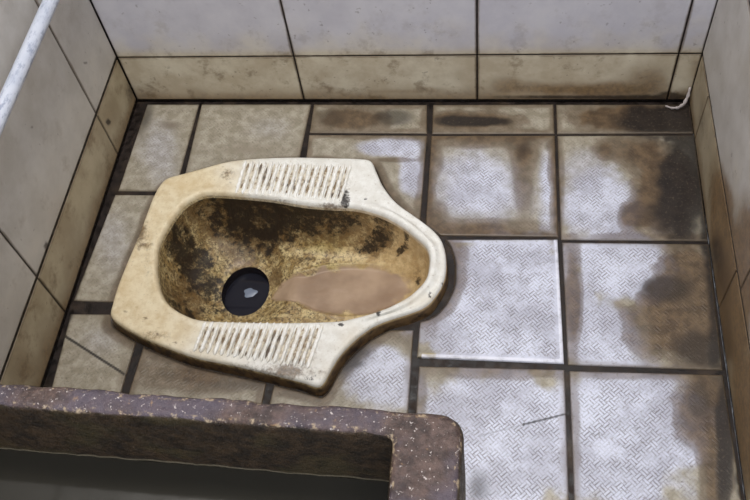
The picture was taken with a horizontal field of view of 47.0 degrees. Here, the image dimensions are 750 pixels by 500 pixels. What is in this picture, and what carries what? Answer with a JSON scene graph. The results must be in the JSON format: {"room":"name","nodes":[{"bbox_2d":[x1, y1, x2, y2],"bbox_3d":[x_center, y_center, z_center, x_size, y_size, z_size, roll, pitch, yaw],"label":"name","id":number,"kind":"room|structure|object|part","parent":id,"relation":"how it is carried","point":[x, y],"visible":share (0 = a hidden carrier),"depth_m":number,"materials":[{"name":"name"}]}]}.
{"room":"squat toilet room","nodes":[
{"label":"squat toilet room","id":0,"kind":"room"},
{"bbox_2d":[0,0,137,386],"bbox_3d":[-0.629,-0.228,0.176,0.080,2.220,1.520,1,57,8],"label":"wall","id":1,"kind":"structure","parent":0,"point":[62,139],"depth_m":1.20,"materials":[{"name":"tile"}]},
{"bbox_2d":[0,0,59,135],"bbox_3d":[-0.457,-0.149,1.027,0.035,0.034,0.686,1,57,8],"label":"pipe","id":2,"kind":"object","parent":1,"relation":"attached to","point":[18,73],"visible":1,"depth_m":1.08,"materials":[{"name":"grey metal"}]},
{"bbox_2d":[44,102,743,499],"bbox_3d":[-0.028,0.381,1.016,0.920,0.007,1.536,1,57,8],"label":"floor","id":3,"kind":"structure","parent":0,"point":[573,340],"depth_m":1.21,"materials":[{"name":"tile"}]},
{"bbox_2d":[0,384,465,499],"bbox_3d":[-0.229,0.471,0.735,0.611,0.401,0.602,1,57,8],"label":"water tank","id":4,"kind":"object","parent":3,"relation":"on","point":[420,456],"visible":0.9,"depth_m":0.72,"materials":[{"name":"brown stone"}]},
{"bbox_2d":[0,449,388,499],"bbox_3d":[-0.230,0.470,0.767,0.490,0.226,0.514,1,57,8],"label":"water","id":5,"kind":"object","parent":4,"relation":"in","point":[24,475],"visible":0.9,"depth_m":0.80,"materials":[{"name":"grey liquid"}]},
{"bbox_2d":[111,158,447,395],"bbox_3d":[-0.125,0.067,1.319,0.479,0.197,0.393,1,57,8],"label":"toilet","id":6,"kind":"object","parent":3,"relation":"in","point":[277,271],"visible":1,"depth_m":1.31,"materials":[{"name":"ceramic"}]},
{"bbox_3d":[-0.116,0.043,1.297,0.402,0.108,0.220,1,57,8],"label":"bowl","id":7,"kind":"part","parent":6,"relation":"part of","materials":[{"name":"ceramic"}]},
{"bbox_2d":[665,87,690,108],"bbox_3d":[0.472,-0.234,1.341,0.034,0.039,0.011,-8,56,1],"label":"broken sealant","id":8,"kind":"object","parent":3,"relation":"on","point":[689,88],"visible":1,"depth_m":1.34,"materials":[{"name":"white plastic"}]},
{"bbox_2d":[90,0,717,102],"bbox_3d":[-0.061,-0.881,0.545,1.093,2.220,0.080,1,57,8],"label":"wall","id":9,"kind":"structure","parent":0,"point":[165,50],"depth_m":1.33,"materials":[{"name":"tile"}]},
{"bbox_2d":[689,0,749,499],"bbox_3d":[0.355,-0.204,0.042,0.080,2.220,1.520,1,57,8],"label":"wall","id":10,"kind":"structure","parent":0,"point":[719,101],"depth_m":1.10,"materials":[{"name":"tile"}]}
]}

